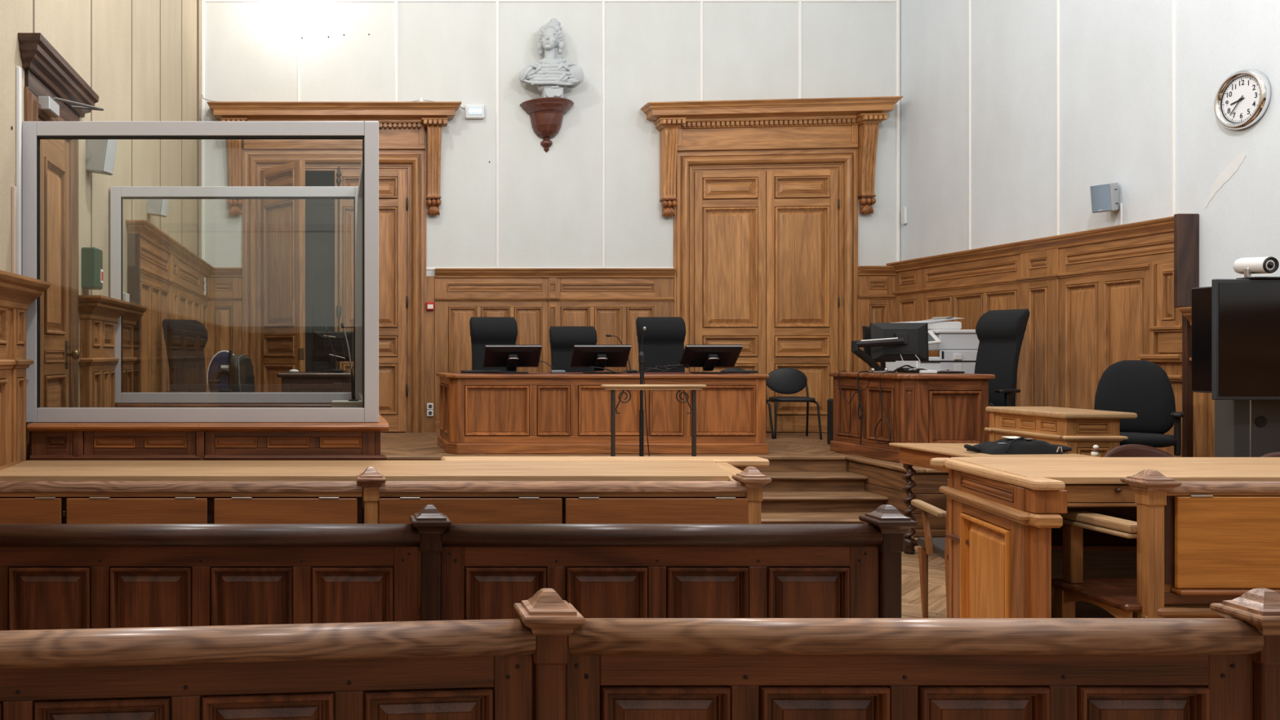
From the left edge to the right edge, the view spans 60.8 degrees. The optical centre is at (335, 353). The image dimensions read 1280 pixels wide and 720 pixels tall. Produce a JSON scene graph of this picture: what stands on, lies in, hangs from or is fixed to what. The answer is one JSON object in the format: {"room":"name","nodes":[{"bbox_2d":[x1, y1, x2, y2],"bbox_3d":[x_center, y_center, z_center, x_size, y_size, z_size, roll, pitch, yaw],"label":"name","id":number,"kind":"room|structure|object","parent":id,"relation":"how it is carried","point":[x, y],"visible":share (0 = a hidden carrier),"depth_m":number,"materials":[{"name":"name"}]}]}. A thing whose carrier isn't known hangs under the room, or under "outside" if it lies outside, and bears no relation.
{"room":"courtroom","nodes":[
{"label":"courtroom","id":0,"kind":"room"},
{"bbox_2d":[0,0,200,407],"bbox_3d":[-1.818,-2.250,4.600,0.324,7.600,16.400,0,0,0],"label":"wall","id":1,"kind":"structure","parent":0,"point":[141,59],"depth_m":8.02,"materials":[{"name":"beige paint"}]},
{"bbox_2d":[11,186,17,274],"bbox_3d":[-1.670,-0.630,5.317,0.020,0.480,0.035,0,0,0],"label":"conduit","id":2,"kind":"object","parent":1,"relation":"attached to","point":[14,189],"visible":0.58,"depth_m":5.30,"materials":[{"name":"white plastic"}]},
{"bbox_2d":[15,66,22,275],"bbox_3d":[-1.669,-0.950,5.393,0.022,1.120,0.035,0,0,0],"label":"conduit","id":3,"kind":"object","parent":1,"relation":"attached to","point":[18,69],"visible":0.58,"depth_m":5.38,"materials":[{"name":"white plastic"}]},
{"bbox_2d":[0,270,50,466],"bbox_3d":[-1.599,0.585,1.125,0.161,1.930,8.650,0,0,0],"label":"trim","id":4,"kind":"structure","parent":1,"relation":"attached to","point":[17,292],"depth_m":5.14,"materials":[{"name":"brown wood"}]},
{"bbox_2d":[17,32,98,460],"bbox_3d":[-1.618,-0.173,6.080,0.124,3.047,1.340,0,0,0],"label":"door","id":5,"kind":"structure","parent":1,"relation":"in","point":[46,73],"depth_m":5.99,"materials":[{"name":"brown wood"}]},
{"bbox_2d":[37,96,103,117],"bbox_3d":[-1.595,-1.454,6.086,0.139,0.208,0.858,0,0,7],"label":"door closer","id":6,"kind":"object","parent":5,"relation":"attached to","point":[50,107],"depth_m":5.79,"materials":[{"name":"grey metal"}]},
{"bbox_2d":[81,247,102,289],"bbox_3d":[-1.628,-0.570,6.860,0.104,0.270,0.200,0,0,0],"label":"dispenser","id":7,"kind":"object","parent":1,"relation":"attached to","point":[91,257],"visible":1,"depth_m":6.76,"materials":[{"name":"plastic"}]},
{"bbox_2d":[85,139,117,175],"bbox_3d":[-1.609,-1.346,6.934,0.256,0.255,0.162,0,0,12],"label":"wall speaker","id":8,"kind":"object","parent":1,"relation":"attached to","point":[100,154],"visible":0.74,"depth_m":6.87,"materials":[{"name":"white plastic"}]},
{"bbox_2d":[102,139,117,174],"bbox_3d":[-1.518,-1.332,6.914,0.070,0.226,0.152,0,0,12],"label":"grille","id":9,"kind":"object","parent":8,"relation":"attached to","point":[109,146],"depth_m":6.87,"materials":[{"name":"white plastic"}]},
{"bbox_2d":[78,295,147,407],"bbox_3d":[-1.599,0.585,7.435,0.161,1.930,1.630,0,0,0],"label":"trim","id":10,"kind":"structure","parent":1,"relation":"attached to","point":[99,315],"depth_m":7.07,"materials":[{"name":"brown wood"}]},
{"bbox_2d":[123,293,129,302],"bbox_3d":[-1.663,-0.435,8.095,0.035,0.090,0.150,0,0,0],"label":"wall switch","id":11,"kind":"object","parent":1,"relation":"attached to","point":[126,295],"visible":0.48,"depth_m":8.07,"materials":[{"name":"white plastic"}]},
{"bbox_2d":[146,199,169,217],"bbox_3d":[-1.610,-1.362,9.164,0.261,0.263,0.167,0,0,12],"label":"wall speaker","id":12,"kind":"object","parent":1,"relation":"attached to","point":[157,207],"visible":0.55,"depth_m":9.10,"materials":[{"name":"white plastic"}]},
{"bbox_2d":[160,199,169,216],"bbox_3d":[-1.518,-1.348,9.144,0.072,0.233,0.157,0,0,12],"label":"grille","id":13,"kind":"object","parent":12,"relation":"attached to","point":[164,203],"depth_m":9.10,"materials":[{"name":"white plastic"}]},
{"bbox_2d":[125,220,213,392],"bbox_3d":[-1.594,-0.045,10.473,0.170,2.050,4.574,0,0,0],"label":"wall paneling","id":14,"kind":"structure","parent":1,"relation":"attached to","point":[165,277],"depth_m":9.16,"materials":[{"name":"brown wood"}]},
{"bbox_2d":[204,277,206,295],"bbox_3d":[-1.584,-0.810,12.420,0.022,0.228,0.080,0,0,0],"label":"strip","id":15,"kind":"object","parent":1,"relation":"attached to","point":[205,278],"visible":1,"depth_m":12.38,"materials":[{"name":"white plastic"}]},
{"bbox_2d":[305,171,334,371],"bbox_3d":[0.000,-0.935,13.830,2.800,4.030,1.740,0,0,0],"label":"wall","id":16,"kind":"structure","parent":0,"point":[319,213],"depth_m":14.60,"materials":[{"name":"grey paint"}]},
{"bbox_2d":[200,0,900,432],"bbox_3d":[2.680,-2.250,12.864,9.320,7.600,0.192,0,0,0],"label":"wall","id":17,"kind":"structure","parent":0,"point":[592,200],"depth_m":12.80,"materials":[{"name":"white paint"}]},
{"bbox_2d":[208,267,242,392],"bbox_3d":[-1.400,-0.045,12.734,0.460,2.050,0.130,0,0,0],"label":"trim","id":18,"kind":"structure","parent":17,"relation":"attached to","point":[224,284],"depth_m":12.75,"materials":[{"name":"brown wood"}]},
{"bbox_2d":[207,101,462,432],"bbox_3d":[-0.020,-1.038,12.477,3.104,4.075,0.845,0,0,0],"label":"door","id":19,"kind":"structure","parent":17,"relation":"in","point":[273,230],"depth_m":12.72,"materials":[{"name":"brown wood"}]},
{"bbox_2d":[426,302,434,310],"bbox_3d":[1.171,-0.595,12.743,0.100,0.100,0.054,0,0,0],"label":"fire alarm call point","id":20,"kind":"object","parent":17,"relation":"attached to","point":[429,305],"visible":1,"depth_m":12.72,"materials":[{"name":"red plastic"}]},
{"bbox_2d":[426,403,433,416],"bbox_3d":[1.171,0.694,12.753,0.080,0.164,0.034,0,0,0],"label":"wall socket","id":21,"kind":"object","parent":17,"relation":"attached to","point":[429,406],"visible":1,"depth_m":12.74,"materials":[{"name":"white plastic"}]},
{"bbox_2d":[465,104,484,119],"bbox_3d":[1.729,-3.017,12.758,0.240,0.170,0.084,0,0,0],"label":"emergency light","id":22,"kind":"object","parent":17,"relation":"attached to","point":[472,111],"visible":1,"depth_m":12.73,"materials":[{"name":"white plastic"}]},
{"bbox_2d":[520,97,573,152],"bbox_3d":[2.628,-2.820,12.633,0.670,0.605,0.335,0,0,0],"label":"wall bracket","id":23,"kind":"object","parent":17,"relation":"attached to","point":[546,114],"visible":1,"depth_m":12.64,"materials":[{"name":"red wood"}]},
{"bbox_2d":[520,97,573,114],"bbox_3d":[2.628,-3.057,12.633,0.670,0.130,0.335,0,0,0],"label":"shelf","id":24,"kind":"object","parent":23,"relation":"attached to","point":[550,105],"depth_m":12.58,"materials":[{"name":"red wood"}]},
{"bbox_2d":[518,17,583,97],"bbox_3d":[2.635,-3.620,12.585,0.774,0.999,0.334,0,0,0],"label":"bust","id":25,"kind":"object","parent":23,"relation":"on","point":[550,75],"visible":0.98,"depth_m":12.49,"materials":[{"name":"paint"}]},
{"bbox_2d":[434,268,675,432],"bbox_3d":[2.716,-0.040,12.734,2.972,2.040,0.130,0,0,0],"label":"wall paneling","id":26,"kind":"structure","parent":17,"relation":"attached to","point":[611,301],"depth_m":12.75,"materials":[{"name":"brown wood"}]},
{"bbox_2d":[640,96,902,432],"bbox_3d":[5.357,-1.071,12.694,3.104,4.141,0.412,0,0,0],"label":"door","id":27,"kind":"structure","parent":17,"relation":"in","point":[766,219],"depth_m":12.75,"materials":[{"name":"brown wood"}]},
{"bbox_2d":[857,266,896,372],"bbox_3d":[6.750,-0.055,12.734,0.500,2.070,0.130,0,0,0],"label":"trim","id":28,"kind":"structure","parent":17,"relation":"attached to","point":[876,284],"depth_m":12.75,"materials":[{"name":"brown wood"}]},
{"bbox_2d":[380,431,948,537],"bbox_3d":[2.680,1.261,10.673,8.720,0.578,4.446,0,0,0],"label":"platform","id":29,"kind":"object","parent":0,"point":[885,477],"visible":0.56,"depth_m":9.76,"materials":[{"name":"brown wood"}]},
{"bbox_2d":[162,319,231,392],"bbox_3d":[-1.200,0.335,9.030,0.660,1.290,0.631,0,0,-45],"label":"office chair","id":30,"kind":"object","parent":29,"relation":"on","point":[185,340],"visible":0.52,"depth_m":9.10,"materials":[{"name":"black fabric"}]},
{"bbox_2d":[206,350,234,392],"bbox_3d":[-1.082,0.472,9.890,0.440,1.015,0.560,0,0,0],"label":"chair","id":31,"kind":"object","parent":29,"relation":"on","point":[218,375],"visible":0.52,"depth_m":9.92,"materials":[{"name":"fabric"}]},
{"bbox_2d":[228,354,255,392],"bbox_3d":[-0.605,0.490,8.823,0.573,0.981,0.440,0,0,16],"label":"leather chair","id":32,"kind":"object","parent":29,"relation":"on","point":[242,377],"visible":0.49,"depth_m":8.76,"materials":[{"name":"black leather"}]},
{"bbox_2d":[276,371,351,392],"bbox_3d":[-0.190,0.575,9.495,0.680,0.810,0.650,0,0,0],"label":"desk","id":33,"kind":"object","parent":29,"relation":"on","point":[300,381],"visible":0.38,"depth_m":9.22,"materials":[{"name":"brown wood"}]},
{"bbox_2d":[324,326,342,373],"bbox_3d":[-0.025,-0.042,9.300,0.169,0.422,0.100,0,0,0],"label":"desk microphone","id":34,"kind":"object","parent":33,"relation":"on","point":[325,327],"visible":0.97,"depth_m":9.29,"materials":[{"name":"black plastic"}]},
{"bbox_2d":[314,331,353,372],"bbox_3d":[-0.031,-0.021,9.589,0.400,0.380,0.226,0,0,20],"label":"computer monitor","id":35,"kind":"object","parent":33,"relation":"on","point":[323,352],"visible":0.77,"depth_m":9.60,"materials":[{"name":"black plastic"}]},
{"bbox_2d":[328,368,344,372],"bbox_3d":[0.000,0.151,9.250,0.149,0.033,0.070,0,0,0],"label":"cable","id":36,"kind":"object","parent":33,"relation":"on","point":[329,370],"visible":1,"depth_m":9.22,"materials":[{"name":"black rubber"}]},
{"bbox_2d":[469,316,517,371],"bbox_3d":[1.810,0.278,11.492,0.660,1.405,0.631,0,0,-3],"label":"office chair","id":37,"kind":"object","parent":29,"relation":"on","point":[484,331],"visible":0.25,"depth_m":11.63,"materials":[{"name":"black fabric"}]},
{"bbox_2d":[549,326,596,372],"bbox_3d":[2.706,0.330,11.543,0.660,1.300,0.631,0,0,3],"label":"office chair","id":38,"kind":"object","parent":29,"relation":"on","point":[562,340],"visible":0.28,"depth_m":11.68,"materials":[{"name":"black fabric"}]},
{"bbox_2d":[435,372,769,453],"bbox_3d":[2.659,0.589,10.557,3.155,0.783,1.085,0,0,0],"label":"bench","id":39,"kind":"object","parent":29,"relation":"on","point":[530,412],"visible":0.88,"depth_m":10.06,"materials":[{"name":"brown wood"}]},
{"bbox_2d":[460,370,503,373],"bbox_3d":[1.512,0.182,10.620,0.420,0.027,0.140,0,0,-4],"label":"keyboard","id":40,"kind":"object","parent":39,"relation":"on","point":[461,371],"visible":1,"depth_m":10.55,"materials":[{"name":"black plastic"}]},
{"bbox_2d":[483,344,542,373],"bbox_3d":[1.788,0.052,10.428,0.560,0.288,0.343,0,0,3],"label":"computer monitor","id":41,"kind":"object","parent":39,"relation":"on","point":[511,357],"visible":0.99,"depth_m":10.34,"materials":[{"name":"black plastic"}]},
{"bbox_2d":[539,360,565,373],"bbox_3d":[2.184,0.129,10.550,0.322,0.133,0.140,0,0,0],"label":"desk microphone","id":42,"kind":"object","parent":39,"relation":"on","point":[554,371],"visible":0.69,"depth_m":10.48,"materials":[{"name":"black plastic"}]},
{"bbox_2d":[569,344,631,373],"bbox_3d":[2.678,0.052,10.409,0.560,0.288,0.343,0,0,4],"label":"computer monitor","id":43,"kind":"object","parent":39,"relation":"on","point":[603,356],"visible":0.97,"depth_m":10.32,"materials":[{"name":"black plastic"}]},
{"bbox_2d":[589,366,639,373],"bbox_3d":[2.816,0.158,10.304,0.535,0.072,0.046,0,0,-4],"label":"cable","id":44,"kind":"object","parent":39,"relation":"on","point":[589,366],"visible":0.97,"depth_m":10.29,"materials":[{"name":"black rubber"}]},
{"bbox_2d":[605,333,636,373],"bbox_3d":[2.973,-0.005,10.700,0.312,0.402,0.130,0,0,0],"label":"desk microphone","id":45,"kind":"object","parent":39,"relation":"on","point":[606,335],"visible":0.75,"depth_m":10.70,"materials":[{"name":"black plastic"}]},
{"bbox_2d":[643,364,688,373],"bbox_3d":[3.337,0.146,10.350,0.463,0.094,0.211,0,0,0],"label":"cable","id":46,"kind":"object","parent":39,"relation":"on","point":[677,365],"visible":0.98,"depth_m":10.29,"materials":[{"name":"black rubber"}]},
{"bbox_2d":[678,344,742,373],"bbox_3d":[3.782,0.052,10.389,0.560,0.288,0.343,0,0,2],"label":"computer monitor","id":47,"kind":"object","parent":39,"relation":"on","point":[708,357],"visible":0.99,"depth_m":10.30,"materials":[{"name":"black plastic"}]},
{"bbox_2d":[720,370,758,373],"bbox_3d":[4.178,0.182,10.620,0.340,0.027,0.130,0,0,4],"label":"keyboard","id":48,"kind":"object","parent":39,"relation":"on","point":[727,371],"visible":0.99,"depth_m":10.56,"materials":[{"name":"black plastic"}]},
{"bbox_2d":[635,316,685,372],"bbox_3d":[3.694,0.278,11.492,0.660,1.405,0.631,0,0,4],"label":"office chair","id":49,"kind":"object","parent":29,"relation":"on","point":[664,337],"visible":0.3,"depth_m":11.63,"materials":[{"name":"black leather"}]},
{"bbox_2d":[720,368,773,439],"bbox_3d":[4.753,0.573,12.013,0.525,0.819,0.539,0,0,-4],"label":"chair","id":50,"kind":"object","parent":29,"relation":"on","point":[728,369],"visible":0.2,"depth_m":11.80,"materials":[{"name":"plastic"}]},
{"bbox_2d":[765,367,822,439],"bbox_3d":[5.346,0.573,12.033,0.525,0.819,0.539,0,0,8],"label":"chair","id":51,"kind":"object","parent":29,"relation":"on","point":[786,380],"visible":0.94,"depth_m":12.18,"materials":[{"name":"black fabric"}]},
{"bbox_2d":[826,398,833,444],"bbox_3d":[5.405,0.730,10.975,0.190,0.500,0.250,0,0,0],"label":"waste bin","id":52,"kind":"object","parent":29,"relation":"on","point":[830,401],"visible":0.22,"depth_m":11.02,"materials":[{"name":"black plastic"}]},
{"bbox_2d":[828,369,995,462],"bbox_3d":[5.400,0.564,9.704,0.900,0.832,1.217,0,0,0],"label":"desk","id":53,"kind":"object","parent":29,"relation":"on","point":[938,407],"depth_m":9.21,"materials":[{"name":"brown wood"}]},
{"bbox_2d":[838,370,871,404],"bbox_3d":[4.999,0.324,9.871,0.084,0.319,0.509,0,0,0],"label":"cable","id":54,"kind":"object","parent":53,"relation":"hanging from","point":[841,371],"visible":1,"depth_m":9.97,"materials":[{"name":"black rubber"}]},
{"bbox_2d":[857,370,868,444],"bbox_3d":[5.042,0.511,9.773,0.117,0.699,0.078,0,0,0],"label":"cable","id":55,"kind":"object","parent":53,"relation":"hanging from","point":[860,406],"visible":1,"depth_m":9.79,"materials":[{"name":"black rubber"}]},
{"bbox_2d":[862,326,896,372],"bbox_3d":[5.355,-0.047,10.079,0.453,0.450,0.200,0,0,-12],"label":"computer monitor","id":56,"kind":"object","parent":53,"relation":"on","point":[866,330],"visible":0.23,"depth_m":9.99,"materials":[{"name":"black plastic"}]},
{"bbox_2d":[874,371,894,444],"bbox_3d":[5.101,0.499,9.442,0.160,0.670,0.233,0,0,0],"label":"cable","id":57,"kind":"object","parent":53,"relation":"hanging from","point":[886,371],"visible":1,"depth_m":9.46,"materials":[{"name":"black rubber"}]},
{"bbox_2d":[851,322,928,373],"bbox_3d":[5.233,-0.059,9.709,0.742,0.474,0.197,0,0,0],"label":"computer monitor","id":58,"kind":"object","parent":53,"relation":"on","point":[887,341],"visible":0.99,"depth_m":9.69,"materials":[{"name":"black plastic"}]},
{"bbox_2d":[896,367,919,373],"bbox_3d":[5.530,0.155,9.845,0.209,0.045,0.181,0,0,9],"label":"telephone","id":59,"kind":"object","parent":53,"relation":"on","point":[903,369],"visible":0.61,"depth_m":9.78,"materials":[{"name":"black plastic"}]},
{"bbox_2d":[893,364,935,371],"bbox_3d":[5.376,0.133,9.506,0.371,0.066,0.054,0,0,8],"label":"cable","id":60,"kind":"object","parent":53,"relation":"on","point":[908,366],"visible":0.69,"depth_m":9.51,"materials":[{"name":"black rubber"}]},
{"bbox_2d":[908,367,949,373],"bbox_3d":[5.444,0.148,9.381,0.352,0.050,0.096,0,0,9],"label":"cable","id":61,"kind":"object","parent":53,"relation":"on","point":[917,367],"visible":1,"depth_m":9.37,"materials":[{"name":"white plastic"}]},
{"bbox_2d":[937,370,964,373],"bbox_3d":[5.660,0.169,9.575,0.280,0.018,0.250,0,0,0],"label":"document tray","id":62,"kind":"object","parent":53,"relation":"on","point":[941,371],"visible":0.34,"depth_m":9.45,"materials":[{"name":"black plastic"}]},
{"bbox_2d":[885,317,979,373],"bbox_3d":[6.479,0.294,11.134,0.802,1.372,0.791,0,0,0],"label":"copier","id":63,"kind":"object","parent":29,"relation":"on","point":[958,348],"visible":0.35,"depth_m":10.90,"materials":[{"name":"white plastic"}]},
{"bbox_2d":[916,317,957,323],"bbox_3d":[6.449,-0.353,11.190,0.417,0.077,0.420,0,0,0],"label":"tray","id":64,"kind":"object","parent":63,"relation":"on","point":[935,320],"depth_m":10.99,"materials":[{"name":"white plastic"}]},
{"bbox_2d":[930,316,961,319],"bbox_3d":[6.620,-0.381,11.100,0.302,0.036,0.249,0,0,-17],"label":"paper stack","id":65,"kind":"object","parent":63,"relation":"on","point":[938,317],"visible":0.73,"depth_m":11.01,"materials":[{"name":"white paper"}]},
{"bbox_2d":[974,308,1029,414],"bbox_3d":[6.064,0.280,9.580,0.706,1.400,0.660,0,0,-22],"label":"office chair","id":66,"kind":"object","parent":29,"relation":"on","point":[1000,334],"visible":0.54,"depth_m":9.56,"materials":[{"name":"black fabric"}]},
{"bbox_2d":[755,459,904,534],"bbox_3d":[3.647,1.280,9.290,2.495,0.540,1.140,0,0,0],"label":"steps","id":67,"kind":"structure","parent":0,"point":[798,491],"depth_m":9.14,"materials":[{"name":"brown wood"}]},
{"bbox_2d":[901,536,946,617],"bbox_3d":[2.680,1.647,5.800,9.320,0.206,18.800,0,0,0],"label":"floor","id":68,"kind":"structure","parent":0,"point":[911,602],"depth_m":6.80,"materials":[{"name":"brown wood"}]},
{"bbox_2d":[26,403,388,460],"bbox_3d":[-0.672,0.958,6.519,1.895,1.185,2.362,0,0,0],"label":"platform base","id":69,"kind":"object","parent":68,"relation":"on","point":[48,441],"visible":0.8,"depth_m":5.40,"materials":[{"name":"brown wood"}]},
{"bbox_2d":[22,121,378,422],"bbox_3d":[-0.721,-0.437,6.535,1.898,1.602,2.170,0,0,0],"label":"frame","id":70,"kind":"object","parent":69,"relation":"on","point":[365,196],"visible":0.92,"depth_m":5.45,"materials":[{"name":"grey metal"}]},
{"bbox_2d":[332,400,362,407],"bbox_3d":[0.076,0.315,5.790,0.197,0.099,0.140,0,0,0],"label":"box","id":71,"kind":"object","parent":69,"relation":"on","point":[335,403],"visible":0.22,"depth_m":5.72,"materials":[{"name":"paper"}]},
{"bbox_2d":[340,322,358,400],"bbox_3d":[0.077,0.043,5.790,0.103,0.442,0.058,0,0,0],"label":"gooseneck microphone","id":72,"kind":"object","parent":71,"relation":"on","point":[353,391],"visible":1,"depth_m":5.79,"materials":[{"name":"black plastic"}]},
{"bbox_2d":[0,524,420,630],"bbox_3d":[-0.714,1.014,3.436,1.956,1.071,0.480,0,0,0],"label":"pew","id":73,"kind":"object","parent":68,"relation":"on","point":[53,576],"visible":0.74,"depth_m":3.24,"materials":[{"name":"brown wood"}]},
{"bbox_2d":[0,618,536,719],"bbox_3d":[-0.669,1.014,2.174,2.110,1.071,0.481,0,0,-5],"label":"pew","id":74,"kind":"object","parent":68,"relation":"on","point":[463,669],"visible":0.98,"depth_m":2.02,"materials":[{"name":"brown wood"}]},
{"bbox_2d":[0,456,769,524],"bbox_3d":[0.290,1.034,4.930,3.860,0.991,0.940,0,0,0],"label":"desk","id":75,"kind":"object","parent":68,"relation":"on","point":[449,468],"visible":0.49,"depth_m":4.84,"materials":[{"name":"brown wood"}]},
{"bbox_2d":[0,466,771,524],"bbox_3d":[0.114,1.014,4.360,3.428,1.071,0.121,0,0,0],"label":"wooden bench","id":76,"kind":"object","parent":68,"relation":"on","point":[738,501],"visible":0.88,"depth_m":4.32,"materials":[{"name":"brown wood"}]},
{"bbox_2d":[638,326,649,456],"bbox_3d":[2.459,0.664,8.250,0.260,1.771,0.260,0,0,0],"label":"microphone stand","id":77,"kind":"object","parent":68,"relation":"on","point":[641,356],"visible":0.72,"depth_m":8.24,"materials":[{"name":"black metal"}]},
{"bbox_2d":[600,384,706,456],"bbox_3d":[2.478,0.894,8.000,0.804,1.312,0.440,0,0,0],"label":"table","id":78,"kind":"object","parent":68,"relation":"on","point":[612,388],"visible":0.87,"depth_m":7.99,"materials":[{"name":"brown wood"}]},
{"bbox_2d":[409,504,917,621],"bbox_3d":[1.025,1.014,3.436,1.574,1.071,0.480,0,0,0],"label":"pew","id":79,"kind":"object","parent":68,"relation":"on","point":[468,571],"visible":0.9,"depth_m":3.24,"materials":[{"name":"brown wood"}]},
{"bbox_2d":[513,587,1279,719],"bbox_3d":[1.163,1.014,2.270,1.582,1.071,0.480,0,0,0],"label":"pew","id":80,"kind":"object","parent":68,"relation":"on","point":[1228,668],"visible":1,"depth_m":2.08,"materials":[{"name":"brown wood"}]},
{"bbox_2d":[911,479,948,617],"bbox_3d":[3.658,1.120,5.822,0.580,0.864,0.556,0,0,15],"label":"armchair","id":81,"kind":"object","parent":68,"relation":"on","point":[939,547],"visible":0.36,"depth_m":5.94,"materials":[{"name":"brown wood"}]},
{"bbox_2d":[888,443,1097,554],"bbox_3d":[4.780,1.125,7.480,0.840,0.850,1.200,0,0,0],"label":"side table","id":82,"kind":"object","parent":68,"relation":"on","point":[920,455],"visible":0.18,"depth_m":7.79,"materials":[{"name":"brown wood"}]},
{"bbox_2d":[964,436,1071,454],"bbox_3d":[4.829,0.643,7.300,0.753,0.112,0.340,0,0,0],"label":"bag","id":83,"kind":"object","parent":82,"relation":"on","point":[1021,445],"visible":1,"depth_m":7.17,"materials":[{"name":"black fabric"}]},
{"bbox_2d":[1090,444,1099,456],"bbox_3d":[5.201,0.661,7.020,0.052,0.078,0.052,0,0,0],"label":"ornament","id":84,"kind":"object","parent":82,"relation":"on","point":[1094,452],"visible":1,"depth_m":7.01,"materials":[{"name":"white ceramic"}]},
{"bbox_2d":[929,457,1279,617],"bbox_3d":[4.936,1.046,4.900,3.929,1.007,1.010,0,0,0],"label":"desk","id":85,"kind":"object","parent":68,"relation":"on","point":[1005,535],"visible":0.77,"depth_m":4.85,"materials":[{"name":"brown wood"}]},
{"bbox_2d":[1102,444,1175,457],"bbox_3d":[5.076,1.064,6.251,0.461,0.978,0.563,0,0,0],"label":"shell chair","id":86,"kind":"object","parent":68,"relation":"on","point":[1129,450],"visible":0.11,"depth_m":6.51,"materials":[{"name":"leather"}]},
{"bbox_2d":[1051,469,1279,617],"bbox_3d":[4.439,1.014,4.464,2.323,1.071,0.571,0,0,0],"label":"bench","id":87,"kind":"object","parent":68,"relation":"on","point":[1201,544],"visible":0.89,"depth_m":4.22,"materials":[{"name":"brown wood"}]},
{"bbox_2d":[1191,286,1211,392],"bbox_3d":[6.379,0.533,7.066,0.500,2.033,0.880,0,0,-3],"label":"television","id":88,"kind":"object","parent":68,"relation":"on","point":[1201,296],"visible":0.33,"depth_m":7.41,"materials":[{"name":"plastic"}]},
{"bbox_2d":[1211,279,1279,457],"bbox_3d":[5.967,0.548,6.370,1.300,2.004,0.380,0,0,0],"label":"television","id":89,"kind":"object","parent":68,"relation":"on","point":[1246,313],"visible":0.66,"depth_m":6.20,"materials":[{"name":"plastic"}]},
{"bbox_2d":[1232,256,1279,279],"bbox_3d":[5.712,-0.523,6.244,0.370,0.139,0.217,0,0,0],"label":"camera","id":90,"kind":"object","parent":89,"relation":"on","point":[1246,266],"visible":0.98,"depth_m":6.19,"materials":[{"name":"white plastic"}]},
{"bbox_2d":[1262,256,1279,273],"bbox_3d":[5.607,-0.534,6.148,0.100,0.100,0.020,0,0,-6],"label":"lens","id":91,"kind":"object","parent":90,"relation":"attached to","point":[1270,264],"depth_m":6.15,"materials":[{"name":"black glass"}]},
{"bbox_2d":[1259,451,1279,457],"bbox_3d":[5.562,1.064,5.751,0.461,0.978,0.563,0,0,0],"label":"shell chair","id":92,"kind":"object","parent":68,"relation":"on","point":[1277,454],"visible":0.02,"depth_m":6.01,"materials":[{"name":"leather"}]},
{"bbox_2d":[900,0,1279,287],"bbox_3d":[7.184,-2.250,4.600,0.313,7.600,16.400,0,0,0],"label":"wall","id":93,"kind":"structure","parent":0,"point":[1011,110],"depth_m":9.67,"materials":[{"name":"paint"}]},
{"bbox_2d":[901,207,907,224],"bbox_3d":[7.019,-1.708,12.660,0.038,0.204,0.080,0,0,0],"label":"thermostat","id":94,"kind":"object","parent":93,"relation":"attached to","point":[904,210],"visible":1,"depth_m":12.63,"materials":[{"name":"white plastic"}]},
{"bbox_2d":[885,213,1199,457],"bbox_3d":[6.951,-0.007,10.578,0.178,2.275,4.445,0,0,0],"label":"wall paneling","id":95,"kind":"structure","parent":93,"relation":"attached to","point":[1098,299],"depth_m":9.59,"materials":[{"name":"brown wood"}]},
{"bbox_2d":[1089,182,1119,213],"bbox_3d":[6.944,-1.407,9.229,0.260,0.265,0.170,0,0,-24],"label":"wall speaker","id":96,"kind":"object","parent":93,"relation":"attached to","point":[1104,197],"visible":1,"depth_m":9.16,"materials":[{"name":"white plastic"}]},
{"bbox_2d":[1090,183,1111,212],"bbox_3d":[6.855,-1.397,9.189,0.064,0.238,0.160,0,0,-24],"label":"grille","id":97,"kind":"object","parent":96,"relation":"attached to","point":[1100,194],"depth_m":9.17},
{"bbox_2d":[1120,203,1123,225],"bbox_3d":[7.028,-1.250,9.170,0.021,0.200,0.024,0,0,0],"label":"conduit","id":98,"kind":"object","parent":93,"relation":"attached to","point":[1121,204],"visible":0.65,"depth_m":9.16,"materials":[{"name":"white plastic"}]},
{"bbox_2d":[1178,306,1214,457],"bbox_3d":[6.954,0.585,2.850,0.171,1.930,11.000,0,0,0],"label":"trim","id":99,"kind":"structure","parent":93,"relation":"attached to","point":[1203,406],"depth_m":8.25,"materials":[{"name":"brown wood"}]},
{"bbox_2d":[1213,68,1271,129],"bbox_3d":[7.010,-1.971,7.938,0.060,0.458,0.458,0,0,0],"label":"wall clock","id":100,"kind":"object","parent":93,"relation":"attached to","point":[1242,100],"visible":1,"depth_m":7.92,"materials":[{"name":"silver metal"}]},
{"bbox_3d":[6.130,1.340,7.940,1.820,0.420,1.480,0,0,0],"label":"floor","id":101,"kind":"structure","parent":0,"visible":0},
{"bbox_2d":[984,406,1137,457],"bbox_3d":[5.487,0.776,7.812,0.525,0.708,0.915,0,0,0],"label":"desk","id":102,"kind":"object","parent":101,"relation":"on","point":[1079,430],"visible":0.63,"depth_m":7.48,"materials":[{"name":"brown wood"}]},
{"bbox_2d":[1093,360,1184,455],"bbox_3d":[6.232,0.590,8.014,0.622,1.080,0.595,0,0,40],"label":"chair","id":103,"kind":"object","parent":101,"relation":"on","point":[1143,388],"visible":0.69,"depth_m":8.09,"materials":[{"name":"black fabric"}]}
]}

